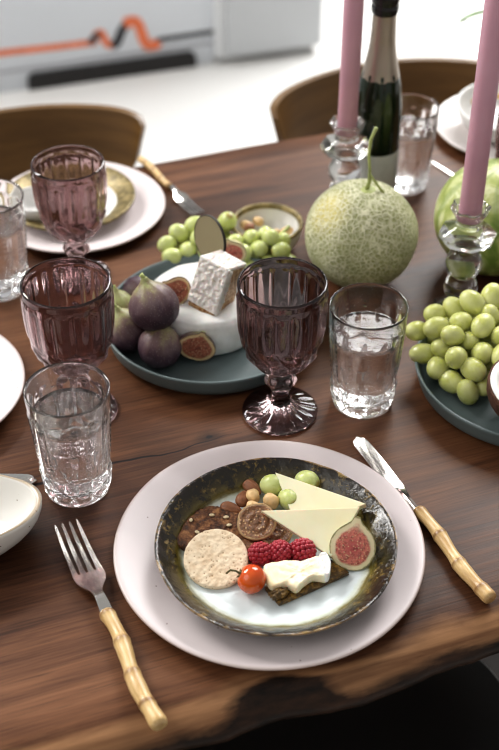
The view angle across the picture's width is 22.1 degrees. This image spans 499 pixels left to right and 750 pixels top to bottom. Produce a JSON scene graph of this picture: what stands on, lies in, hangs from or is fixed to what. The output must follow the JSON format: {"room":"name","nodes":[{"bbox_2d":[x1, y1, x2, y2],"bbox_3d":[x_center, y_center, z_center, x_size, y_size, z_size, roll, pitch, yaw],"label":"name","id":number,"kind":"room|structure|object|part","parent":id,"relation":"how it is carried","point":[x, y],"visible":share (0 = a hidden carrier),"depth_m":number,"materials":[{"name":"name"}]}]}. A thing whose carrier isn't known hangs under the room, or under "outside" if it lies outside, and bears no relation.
{"room":"dining room","nodes":[
{"label":"dining room","id":0,"kind":"room"},
{"bbox_2d":[0,0,213,92],"bbox_3d":[-1.845,-1.598,2.437,3.606,2.600,0.200,-12,41,-14],"label":"wall","id":1,"kind":"structure","parent":0,"point":[23,23],"depth_m":3.45,"materials":[{"name":"white paint"}]},
{"bbox_2d":[0,41,212,73],"bbox_3d":[-1.814,-0.574,3.143,3.604,0.006,0.006,-12,41,-14],"label":"trim","id":2,"kind":"structure","parent":1,"relation":"attached to","point":[211,42],"depth_m":3.50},
{"bbox_2d":[0,16,212,55],"bbox_3d":[-0.456,-0.898,3.457,0.751,0.108,0.005,-12,41,-14],"label":"ribbon stripe","id":3,"kind":"object","parent":1,"relation":"attached to","point":[137,23],"visible":1,"depth_m":3.47,"materials":[{"name":"paint"}]},
{"bbox_2d":[28,51,196,90],"bbox_3d":[-0.376,-0.841,3.532,0.474,0.045,0.012,-12,41,-14],"label":"air vent","id":4,"kind":"object","parent":1,"relation":"in","point":[186,59],"visible":1,"depth_m":3.52,"materials":[{"name":"black metal"}]},
{"bbox_2d":[0,0,484,167],"bbox_3d":[0.500,-0.968,3.723,9.000,0.001,11.000,0,39,0],"label":"floor","id":5,"kind":"structure","parent":0,"point":[216,106],"depth_m":3.50,"materials":[{"name":"white"}]},
{"bbox_2d":[212,0,322,61],"bbox_3d":[-0.016,-1.626,3.343,0.310,1.500,0.518,-11,40,-13],"label":"cabinet","id":6,"kind":"object","parent":5,"relation":"on","point":[242,29],"visible":0.96,"depth_m":3.56,"materials":[{"name":"white"}]},
{"bbox_2d":[481,653,498,678],"bbox_3d":[-0.196,0.805,1.536,2.300,0.006,1.520,-13,41,-15],"label":"rug","id":7,"kind":"object","parent":5,"relation":"on","point":[492,661],"visible":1,"depth_m":1.98,"materials":[{"name":"grey carpet"}]},
{"bbox_2d":[0,104,145,180],"bbox_3d":[-0.293,0.017,1.948,0.416,0.714,0.452,-14,41,-16],"label":"dining chair","id":8,"kind":"object","parent":7,"relation":"on","point":[117,133],"visible":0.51,"depth_m":1.90,"materials":[{"name":"wood"}]},
{"bbox_2d":[0,131,498,749],"bbox_3d":[-0.299,0.338,1.521,2.200,0.750,0.879,-13,41,-15],"label":"dining table","id":9,"kind":"object","parent":7,"relation":"on","point":[63,685],"visible":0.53,"depth_m":1.16,"materials":[{"name":"brown wood"}]},
{"bbox_2d":[0,335,24,422],"bbox_3d":[-0.346,0.017,1.308,0.233,0.019,0.233,0,39,0],"label":"dinner plate","id":10,"kind":"object","parent":9,"relation":"on","point":[12,370],"visible":0.99,"depth_m":1.32,"materials":[{"name":"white ceramic"}]},
{"bbox_2d":[0,179,28,301],"bbox_3d":[-0.284,-0.147,1.427,0.077,0.122,0.077,26,46,29],"label":"tumbler","id":11,"kind":"object","parent":9,"relation":"on","point":[13,236],"visible":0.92,"depth_m":1.41,"materials":[{"name":"clear glass"}]},
{"bbox_2d":[2,474,36,483],"bbox_3d":[-0.320,0.094,1.216,0.236,0.014,0.017,1,39,1],"label":"table knife","id":12,"kind":"object","parent":9,"relation":"on","point":[31,479],"visible":0.51,"depth_m":1.22,"materials":[{"name":"silver metal"}]},
{"bbox_2d":[0,474,41,554],"bbox_3d":[-0.244,0.134,1.142,0.121,0.046,0.115,0,39,0],"label":"speckled bowl","id":13,"kind":"object","parent":9,"relation":"on","point":[20,500],"visible":1,"depth_m":1.16,"materials":[{"name":"white ceramic"}]},
{"bbox_2d":[23,361,111,507],"bbox_3d":[-0.162,0.059,1.174,0.077,0.122,0.077,-12,41,-14],"label":"tumbler","id":14,"kind":"object","parent":9,"relation":"on","point":[68,404],"visible":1,"depth_m":1.16,"materials":[{"name":"clear glass"}]},
{"bbox_2d":[20,257,117,421],"bbox_3d":[-0.172,-0.026,1.247,0.087,0.160,0.088,0,39,0],"label":"goblet","id":15,"kind":"object","parent":9,"relation":"on","point":[67,304],"visible":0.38,"depth_m":1.21,"materials":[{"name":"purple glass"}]},
{"bbox_2d":[30,144,109,272],"bbox_3d":[-0.198,-0.173,1.436,0.083,0.150,0.082,-27,46,-29],"label":"goblet","id":16,"kind":"object","parent":9,"relation":"on","point":[69,181],"visible":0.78,"depth_m":1.40,"materials":[{"name":"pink glass"}]},
{"bbox_2d":[11,162,165,253],"bbox_3d":[-0.212,-0.207,1.588,0.216,0.013,0.215,0,39,0],"label":"dinner plate","id":17,"kind":"object","parent":9,"relation":"on","point":[148,206],"visible":0.42,"depth_m":1.56,"materials":[{"name":"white ceramic"}]},
{"bbox_2d":[14,166,134,230],"bbox_3d":[-0.222,-0.217,1.587,0.161,0.016,0.161,0,39,0],"label":"plate","id":18,"kind":"object","parent":17,"relation":"on","point":[121,191],"visible":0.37,"depth_m":1.59,"materials":[{"name":"gold ceramic"}]},
{"bbox_2d":[23,186,40,220],"bbox_3d":[-0.260,-0.206,1.560,0.060,0.023,0.060,0,39,0],"label":"bowl","id":19,"kind":"object","parent":18,"relation":"on","point":[31,212],"visible":0.23,"depth_m":1.57,"materials":[{"name":"white ceramic"}]},
{"bbox_3d":[-0.222,-0.216,1.587,0.160,0.015,0.160,0,39,0],"label":"dish","id":20,"kind":"part","parent":18,"relation":"part of","materials":[{"name":"white ceramic"}]},
{"bbox_2d":[54,519,167,730],"bbox_3d":[-0.119,0.204,1.080,0.028,0.015,0.237,-16,42,-18],"label":"fork","id":21,"kind":"object","parent":9,"relation":"on","point":[93,581],"visible":1,"depth_m":1.07,"materials":[{"name":"silver metal"}]},
{"bbox_3d":[-0.096,0.237,1.039,0.018,0.015,0.124,-16,42,-18],"label":"handle","id":22,"kind":"part","parent":21,"relation":"part of","materials":[{"name":"brown wood"}]},
{"bbox_2d":[137,156,203,214],"bbox_3d":[-0.103,-0.242,1.632,0.019,0.010,0.159,-20,43,-23],"label":"fork","id":23,"kind":"object","parent":9,"relation":"on","point":[179,196],"visible":1,"depth_m":1.62,"materials":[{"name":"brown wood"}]},
{"bbox_3d":[-0.122,-0.262,1.658,0.012,0.010,0.083,-20,43,-23],"label":"handle","id":24,"kind":"part","parent":23,"relation":"part of","materials":[{"name":"brown wood"}]},
{"bbox_2d":[110,254,265,394],"bbox_3d":[-0.041,-0.056,1.391,0.236,0.027,0.236,0,39,0],"label":"serving platter","id":25,"kind":"object","parent":9,"relation":"on","point":[232,372],"visible":0.27,"depth_m":1.34,"materials":[{"name":"teal ceramic"}]},
{"bbox_2d":[113,285,130,307],"bbox_3d":[-0.144,-0.078,1.392,0.038,0.045,0.037,19,43,22],"label":"fig","id":26,"kind":"object","parent":25,"relation":"on","point":[121,298],"visible":0.41,"depth_m":1.38,"materials":[{"name":"green food"}]},
{"bbox_2d":[112,303,144,352],"bbox_3d":[-0.130,-0.051,1.350,0.047,0.056,0.046,-23,44,-25],"label":"fig","id":27,"kind":"object","parent":25,"relation":"on","point":[126,334],"visible":0.61,"depth_m":1.33,"materials":[{"name":"purple food"}]},
{"bbox_2d":[122,276,140,295],"bbox_3d":[-0.124,-0.093,1.420,0.036,0.034,0.034,13,41,16],"label":"fig","id":28,"kind":"object","parent":25,"relation":"on","point":[131,283],"visible":0.21,"depth_m":1.41,"materials":[{"name":"purple food"}]},
{"bbox_2d":[138,326,181,368],"bbox_3d":[-0.093,-0.034,1.332,0.047,0.056,0.047,16,42,19],"label":"fig","id":29,"kind":"object","parent":25,"relation":"on","point":[162,348],"visible":0.94,"depth_m":1.32,"materials":[{"name":"purple food"}]},
{"bbox_2d":[128,273,178,330],"bbox_3d":[-0.099,-0.075,1.322,0.052,0.062,0.053,18,43,21],"label":"fig","id":30,"kind":"object","parent":29,"relation":"on","point":[153,305],"visible":1,"depth_m":1.31,"materials":[{"name":"purple food"}]},
{"bbox_2d":[157,212,236,263],"bbox_3d":[-0.060,-0.156,1.491,0.095,0.050,0.071,-4,39,-5],"label":"grape bunch","id":31,"kind":"object","parent":25,"relation":"on","point":[180,241],"visible":0.56,"depth_m":1.48,"materials":[{"name":"green food"}]},
{"bbox_2d":[154,262,241,354],"bbox_3d":[-0.049,-0.073,1.390,0.127,0.044,0.127,0,39,0],"label":"cheese","id":32,"kind":"object","parent":25,"relation":"on","point":[222,328],"visible":0.31,"depth_m":1.34,"materials":[{"name":"white food"}]},
{"bbox_2d":[162,277,190,303],"bbox_3d":[-0.078,-0.090,1.360,0.032,0.031,0.024,0,39,0],"label":"fig half","id":33,"kind":"object","parent":32,"relation":"on","point":[180,286],"visible":0.6,"depth_m":1.35,"materials":[{"name":"food"}]},
{"bbox_2d":[187,250,246,315],"bbox_3d":[-0.033,-0.096,1.350,0.043,0.070,0.053,24,45,27],"label":"cheese","id":34,"kind":"object","parent":32,"relation":"on","point":[214,284],"visible":1,"depth_m":1.33,"materials":[{"name":"white food"}]},
{"bbox_2d":[194,215,225,254],"bbox_3d":[-0.038,-0.141,1.366,0.016,0.052,0.069,-18,43,-21],"label":"disc","id":35,"kind":"object","parent":34,"relation":"on","point":[209,235],"visible":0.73,"depth_m":1.37,"materials":[{"name":"beige"}]},
{"bbox_2d":[226,238,245,260],"bbox_3d":[-0.018,-0.141,1.426,0.030,0.033,0.016,0,39,0],"label":"wedge","id":36,"kind":"object","parent":32,"relation":"on","point":[235,248],"visible":0.69,"depth_m":1.42,"materials":[{"name":"food"}]},
{"bbox_2d":[180,331,215,360],"bbox_3d":[-0.055,-0.035,1.342,0.040,0.037,0.021,0,39,0],"label":"fig half","id":37,"kind":"object","parent":25,"relation":"on","point":[198,347],"visible":1,"depth_m":1.33,"materials":[{"name":"red food"}]},
{"bbox_2d":[228,225,295,265],"bbox_3d":[0.015,-0.150,1.482,0.082,0.047,0.064,0,39,0],"label":"grape bunch","id":38,"kind":"object","parent":25,"relation":"on","point":[280,242],"visible":0.68,"depth_m":1.47,"materials":[{"name":"green food"}]},
{"bbox_3d":[0.016,-0.151,1.485,0.064,0.026,0.048,0,39,0],"label":"stem","id":39,"kind":"part","parent":38,"relation":"part of","materials":[{"name":"green food"}]},
{"bbox_2d":[232,203,303,249],"bbox_3d":[0.021,-0.167,1.520,0.086,0.036,0.086,0,39,0],"label":"bowl","id":40,"kind":"object","parent":9,"relation":"on","point":[275,216],"visible":0.5,"depth_m":1.54,"materials":[{"name":"white ceramic"}]},
{"bbox_2d":[240,220,251,228],"bbox_3d":[-0.003,-0.179,1.527,0.016,0.012,0.013,-11,40,-13],"label":"nut","id":41,"kind":"object","parent":40,"relation":"in","point":[243,223],"visible":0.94,"depth_m":1.52,"materials":[{"name":"brown food"}]},
{"bbox_2d":[244,223,254,231],"bbox_3d":[0.001,-0.175,1.522,0.013,0.012,0.017,30,48,32],"label":"nut","id":42,"kind":"object","parent":40,"relation":"in","point":[247,226],"visible":0.64,"depth_m":1.52,"materials":[{"name":"brown food"}]},
{"bbox_2d":[253,216,263,225],"bbox_3d":[0.011,-0.185,1.534,0.013,0.013,0.015,-3,39,-3],"label":"nut","id":43,"kind":"object","parent":40,"relation":"in","point":[258,221],"visible":1,"depth_m":1.53,"materials":[{"name":"beige food"}]},
{"bbox_2d":[280,226,293,234],"bbox_3d":[0.044,-0.171,1.518,0.017,0.012,0.012,5,39,6],"label":"nut","id":44,"kind":"object","parent":40,"relation":"in","point":[289,231],"visible":0.59,"depth_m":1.51,"materials":[{"name":"beige food"}]},
{"bbox_2d":[113,440,425,670],"bbox_3d":[0.018,0.155,1.140,0.276,0.015,0.276,0,39,0],"label":"dinner plate","id":45,"kind":"object","parent":9,"relation":"on","point":[141,583],"visible":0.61,"depth_m":1.10,"materials":[{"name":"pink ceramic"}]},
{"bbox_2d":[154,457,397,635],"bbox_3d":[0.023,0.153,1.123,0.211,0.026,0.212,-19,43,-22],"label":"bowl","id":46,"kind":"object","parent":45,"relation":"on","point":[339,601],"visible":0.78,"depth_m":1.10,"materials":[{"name":"ceramic"}]},
{"bbox_2d":[184,529,247,589],"bbox_3d":[-0.029,0.160,1.111,0.056,0.021,0.054,0,39,0],"label":"biscuit","id":47,"kind":"object","parent":46,"relation":"on","point":[210,554],"visible":0.97,"depth_m":1.11,"materials":[{"name":"beige food"}]},
{"bbox_2d":[177,506,266,551],"bbox_3d":[-0.023,0.144,1.138,0.078,0.012,0.062,16,42,19],"label":"cracker","id":48,"kind":"object","parent":46,"relation":"on","point":[209,517],"visible":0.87,"depth_m":1.15,"materials":[{"name":"brown food"}]},
{"bbox_2d":[237,503,276,540],"bbox_3d":[0.006,0.131,1.136,0.035,0.017,0.033,0,39,0],"label":"fig","id":49,"kind":"object","parent":48,"relation":"on","point":[253,525],"visible":1,"depth_m":1.13,"materials":[{"name":"brown food"}]},
{"bbox_2d":[220,501,241,512],"bbox_3d":[-0.017,0.121,1.161,0.021,0.009,0.013,21,43,24],"label":"almond","id":50,"kind":"object","parent":46,"relation":"on","point":[227,505],"visible":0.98,"depth_m":1.16,"materials":[{"name":"brown food"}]},
{"bbox_2d":[235,491,247,506],"bbox_3d":[-0.006,0.113,1.170,0.012,0.010,0.020,16,42,19],"label":"almond","id":51,"kind":"object","parent":46,"relation":"on","point":[241,500],"visible":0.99,"depth_m":1.16,"materials":[{"name":"brown food"}]},
{"bbox_2d":[226,564,265,593],"bbox_3d":[-0.002,0.174,1.090,0.033,0.025,0.025,-7,40,-9],"label":"cherry tomato","id":52,"kind":"object","parent":46,"relation":"on","point":[251,579],"visible":1,"depth_m":1.08,"materials":[{"name":"red food"}]},
{"bbox_3d":[-0.012,0.168,1.092,0.017,0.009,0.007,25,45,28],"label":"stem","id":53,"kind":"part","parent":52,"relation":"part of","materials":[{"name":"green plant"}]},
{"bbox_2d":[242,479,260,494],"bbox_3d":[0.003,0.104,1.182,0.013,0.010,0.021,-31,48,-32],"label":"almond","id":54,"kind":"object","parent":46,"relation":"on","point":[248,484],"visible":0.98,"depth_m":1.18,"materials":[{"name":"brown food"}]},
{"bbox_2d":[246,500,257,505],"bbox_3d":[0.003,0.120,1.159,0.013,0.012,0.012,6,39,7],"label":"hazelnut","id":55,"kind":"object","parent":46,"relation":"on","point":[251,501],"visible":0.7,"depth_m":1.16,"materials":[{"name":"beige food"}]},
{"bbox_2d":[246,488,259,501],"bbox_3d":[0.003,0.111,1.171,0.013,0.014,0.013,11,40,13],"label":"hazelnut","id":56,"kind":"object","parent":46,"relation":"on","point":[252,494],"visible":0.99,"depth_m":1.17,"materials":[{"name":"beige food"}]},
{"bbox_2d":[247,541,272,566],"bbox_3d":[0.010,0.156,1.115,0.024,0.023,0.022,0,39,0],"label":"raspberry","id":57,"kind":"object","parent":46,"relation":"on","point":[259,553],"visible":1,"depth_m":1.11,"materials":[{"name":"red food"}]},
{"bbox_2d":[260,474,281,495],"bbox_3d":[0.021,0.102,1.181,0.024,0.021,0.021,23,44,26],"label":"grape","id":58,"kind":"object","parent":46,"relation":"on","point":[269,483],"visible":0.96,"depth_m":1.17,"materials":[{"name":"green food"}]},
{"bbox_2d":[263,493,278,508],"bbox_3d":[0.020,0.115,1.167,0.015,0.015,0.014,17,42,19],"label":"hazelnut","id":59,"kind":"object","parent":46,"relation":"on","point":[269,499],"visible":0.93,"depth_m":1.16,"materials":[{"name":"beige food"}]},
{"bbox_2d":[263,524,292,543],"bbox_3d":[0.022,0.138,1.141,0.034,0.016,0.033,0,39,0],"label":"fig","id":60,"kind":"object","parent":46,"relation":"on","point":[280,532],"visible":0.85,"depth_m":1.14,"materials":[{"name":"brown food"}]},
{"bbox_2d":[270,539,291,561],"bbox_3d":[0.027,0.154,1.117,0.022,0.023,0.024,0,39,0],"label":"raspberry","id":61,"kind":"object","parent":46,"relation":"on","point":[280,549],"visible":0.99,"depth_m":1.11,"materials":[{"name":"red food"}]},
{"bbox_2d":[278,489,296,509],"bbox_3d":[0.036,0.113,1.169,0.019,0.020,0.024,-19,43,-22],"label":"grape","id":62,"kind":"object","parent":46,"relation":"on","point":[287,496],"visible":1,"depth_m":1.16,"materials":[{"name":"green food"}]},
{"bbox_2d":[290,538,316,560],"bbox_3d":[0.046,0.154,1.118,0.026,0.024,0.023,0,39,0],"label":"raspberry","id":63,"kind":"object","parent":46,"relation":"on","point":[302,549],"visible":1,"depth_m":1.11,"materials":[{"name":"red food"}]},
{"bbox_2d":[265,559,348,605],"bbox_3d":[0.048,0.176,1.102,0.072,0.008,0.027,-20,43,-23],"label":"cracker","id":64,"kind":"object","parent":46,"relation":"on","point":[337,572],"visible":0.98,"depth_m":1.09,"materials":[{"name":"brown food"}]},
{"bbox_2d":[268,587,288,601],"bbox_3d":[0.025,0.186,1.083,0.018,0.010,0.011,-19,43,-22],"label":"dollop","id":65,"kind":"object","parent":64,"relation":"on","point":[278,593],"visible":1,"depth_m":1.08,"materials":[{"name":"brown food"}]},
{"bbox_2d":[263,552,330,592],"bbox_3d":[0.043,0.171,1.097,0.060,0.014,0.033,-8,40,-10],"label":"cheese slice","id":66,"kind":"object","parent":64,"relation":"on","point":[295,575],"visible":1,"depth_m":1.09,"materials":[{"name":"white food"}]},
{"bbox_2d":[295,470,319,486],"bbox_3d":[0.053,0.099,1.183,0.024,0.021,0.021,18,42,21],"label":"grape","id":67,"kind":"object","parent":46,"relation":"on","point":[306,476],"visible":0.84,"depth_m":1.18,"materials":[{"name":"green food"}]},
{"bbox_2d":[261,507,359,558],"bbox_3d":[0.053,0.138,1.123,0.087,0.029,0.042,1,39,1],"label":"cheese wedge","id":68,"kind":"object","parent":46,"relation":"on","point":[317,525],"visible":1,"depth_m":1.12,"materials":[{"name":"beige food"}]},
{"bbox_2d":[276,473,365,509],"bbox_3d":[0.053,0.123,1.154,0.091,0.024,0.048,19,43,21],"label":"cheese wedge","id":69,"kind":"object","parent":46,"relation":"on","point":[309,496],"visible":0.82,"depth_m":1.16,"materials":[{"name":"beige food"}]},
{"bbox_2d":[329,516,375,570],"bbox_3d":[0.089,0.147,1.111,0.040,0.042,0.030,0,39,0],"label":"fig half","id":70,"kind":"object","parent":46,"relation":"on","point":[352,546],"visible":1,"depth_m":1.11,"materials":[{"name":"food"}]},
{"bbox_2d":[236,257,328,435],"bbox_3d":[0.031,-0.026,1.247,0.087,0.160,0.088,0,39,0],"label":"goblet","id":71,"kind":"object","parent":9,"relation":"on","point":[282,302],"visible":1,"depth_m":1.23,"materials":[{"name":"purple glass"}]},
{"bbox_2d":[320,115,371,187],"bbox_3d":[0.115,-0.249,1.547,0.062,0.128,0.062,15,41,17],"label":"candle holder","id":72,"kind":"object","parent":9,"relation":"on","point":[345,147],"visible":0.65,"depth_m":1.51,"materials":[{"name":"clear glass"}]},
{"bbox_2d":[337,0,363,128],"bbox_3d":[0.115,-0.393,1.430,0.024,0.272,0.024,0,39,0],"label":"taper candle","id":73,"kind":"object","parent":72,"relation":"on","point":[353,10],"visible":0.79,"depth_m":1.45,"materials":[{"name":"pink wax"}]},
{"bbox_2d":[305,127,417,286],"bbox_3d":[0.126,-0.186,1.417,0.127,0.196,0.127,0,39,0],"label":"melon","id":74,"kind":"object","parent":9,"relation":"on","point":[357,230],"visible":0.95,"depth_m":1.39,"materials":[{"name":"green food"}]},
{"bbox_3d":[0.139,-0.229,1.380,0.025,0.083,0.006,8,40,10],"label":"stem","id":75,"kind":"part","parent":74,"relation":"part of","materials":[{"name":"green plant"}]},
{"bbox_2d":[328,282,408,418],"bbox_3d":[0.115,-0.020,1.271,0.077,0.122,0.077,-11,40,-13],"label":"tumbler","id":76,"kind":"object","parent":9,"relation":"on","point":[367,321],"visible":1,"depth_m":1.26,"materials":[{"name":"clear glass"}]},
{"bbox_2d":[358,0,401,188],"bbox_3d":[0.155,-0.332,1.531,0.058,0.280,0.058,15,41,17],"label":"wine bottle","id":77,"kind":"object","parent":9,"relation":"on","point":[380,91],"visible":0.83,"depth_m":1.51,"materials":[{"name":"green glass"}]},
{"bbox_2d":[395,93,439,195],"bbox_3d":[0.198,-0.287,1.607,0.071,0.112,0.071,-28,47,-30],"label":"tumbler","id":78,"kind":"object","parent":9,"relation":"on","point":[420,113],"visible":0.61,"depth_m":1.59,"materials":[{"name":"clear glass"}]},
{"bbox_2d":[353,436,495,603],"bbox_3d":[0.155,0.124,1.178,0.017,0.014,0.236,-16,42,-19],"label":"table knife","id":79,"kind":"object","parent":9,"relation":"on","point":[459,564],"visible":1,"depth_m":1.15,"materials":[{"name":"beige wood"}]},
{"bbox_3d":[0.131,0.095,1.221,0.016,0.005,0.122,-16,42,-19],"label":"blade","id":80,"kind":"part","parent":79,"relation":"part of","materials":[{"name":"silver metal"}]},
{"bbox_3d":[0.180,0.158,1.137,0.017,0.014,0.118,-16,42,-19],"label":"handle","id":81,"kind":"part","parent":79,"relation":"part of","materials":[{"name":"brown wood"}]},
{"bbox_2d":[430,160,453,175],"bbox_3d":[0.284,-0.244,1.635,0.007,0.010,0.165,-24,45,-26],"label":"table knife","id":82,"kind":"object","parent":9,"relation":"on","point":[431,161],"visible":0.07,"depth_m":1.67,"materials":[{"name":"silver metal"}]},
{"bbox_2d":[415,337,498,445],"bbox_3d":[0.288,0.000,1.322,0.236,0.027,0.236,0,39,0],"label":"serving platter","id":83,"kind":"object","parent":9,"relation":"on","point":[479,420],"visible":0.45,"depth_m":1.28,"materials":[{"name":"teal ceramic"}]},
{"bbox_2d":[405,283,498,404],"bbox_3d":[0.230,-0.043,1.324,0.116,0.084,0.136,26,46,28],"label":"grape bunch","id":84,"kind":"object","parent":83,"relation":"on","point":[462,333],"visible":0.98,"depth_m":1.30,"materials":[{"name":"green food"}]},
{"bbox_3d":[0.229,-0.040,1.319,0.110,0.058,0.090,0,39,0],"label":"stem","id":85,"kind":"part","parent":84,"relation":"part of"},
{"bbox_2d":[486,360,498,415],"bbox_3d":[0.273,0.023,1.263,0.081,0.052,0.081,15,41,17],"label":"coconut half","id":86,"kind":"object","parent":83,"relation":"on","point":[492,388],"visible":1,"depth_m":1.25,"materials":[{"name":"white food"}]},
{"bbox_2d":[432,198,496,304],"bbox_3d":[0.232,-0.124,1.385,0.062,0.138,0.062,15,41,17],"label":"candle holder","id":87,"kind":"object","parent":9,"relation":"on","point":[465,236],"visible":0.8,"depth_m":1.36,"materials":[{"name":"clear glass"}]},
{"bbox_2d":[459,0,498,215],"bbox_3d":[0.232,-0.275,1.262,0.024,0.282,0.024,0,39,0],"label":"taper candle","id":88,"kind":"object","parent":87,"relation":"on","point":[486,83],"visible":0.82,"depth_m":1.26,"materials":[{"name":"pink wax"}]},
{"bbox_2d":[434,158,498,275],"bbox_3d":[0.280,-0.180,1.460,0.138,0.131,0.138,0,39,0],"label":"melon","id":89,"kind":"object","parent":9,"relation":"on","point":[451,190],"visible":0.47,"depth_m":1.42,"materials":[{"name":"green food"}]},
{"bbox_2d":[437,95,495,158],"bbox_3d":[0.358,-0.338,1.748,0.212,0.013,0.212,0,39,0],"label":"dinner plate","id":90,"kind":"object","parent":9,"relation":"on","point":[450,127],"visible":0.35,"depth_m":1.74,"materials":[{"name":"white glazed ceramic"}]},
{"bbox_2d":[456,84,498,142],"bbox_3d":[0.358,-0.351,1.738,0.156,0.035,0.156,0,39,0],"label":"bowl","id":91,"kind":"object","parent":90,"relation":"on","point":[463,103],"visible":0.35,"depth_m":1.75,"materials":[{"name":"ceramic"}]},
{"bbox_2d":[495,112,498,157],"bbox_3d":[0.330,-0.244,1.516,0.087,0.160,0.088,-17,42,-20],"label":"goblet","id":92,"kind":"object","parent":9,"relation":"on","point":[497,124],"visible":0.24,"depth_m":1.49,"materials":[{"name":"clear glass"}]},
{"bbox_2d":[187,660,498,749],"bbox_3d":[0.072,0.563,1.482,0.447,0.455,0.447,-13,41,-15],"label":"chair","id":93,"kind":"object","parent":7,"relation":"on","point":[457,708],"visible":0.19,"depth_m":1.36,"materials":[{"name":"black paint"}]},
{"bbox_2d":[269,57,476,140],"bbox_3d":[0.260,-0.083,2.071,0.416,0.714,0.452,-12,41,-15],"label":"dining chair","id":94,"kind":"object","parent":7,"relation":"on","point":[305,108],"visible":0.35,"depth_m":1.99,"materials":[{"name":"brown wood"}]},
{"bbox_2d":[459,10,482,22],"bbox_3d":[0.442,-0.455,1.666,0.415,0.302,0.128,-8,40,-10],"label":"leaf","id":95,"kind":"object","parent":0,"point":[477,12],"visible":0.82,"depth_m":1.57,"materials":[{"name":"green plant"}]}
]}

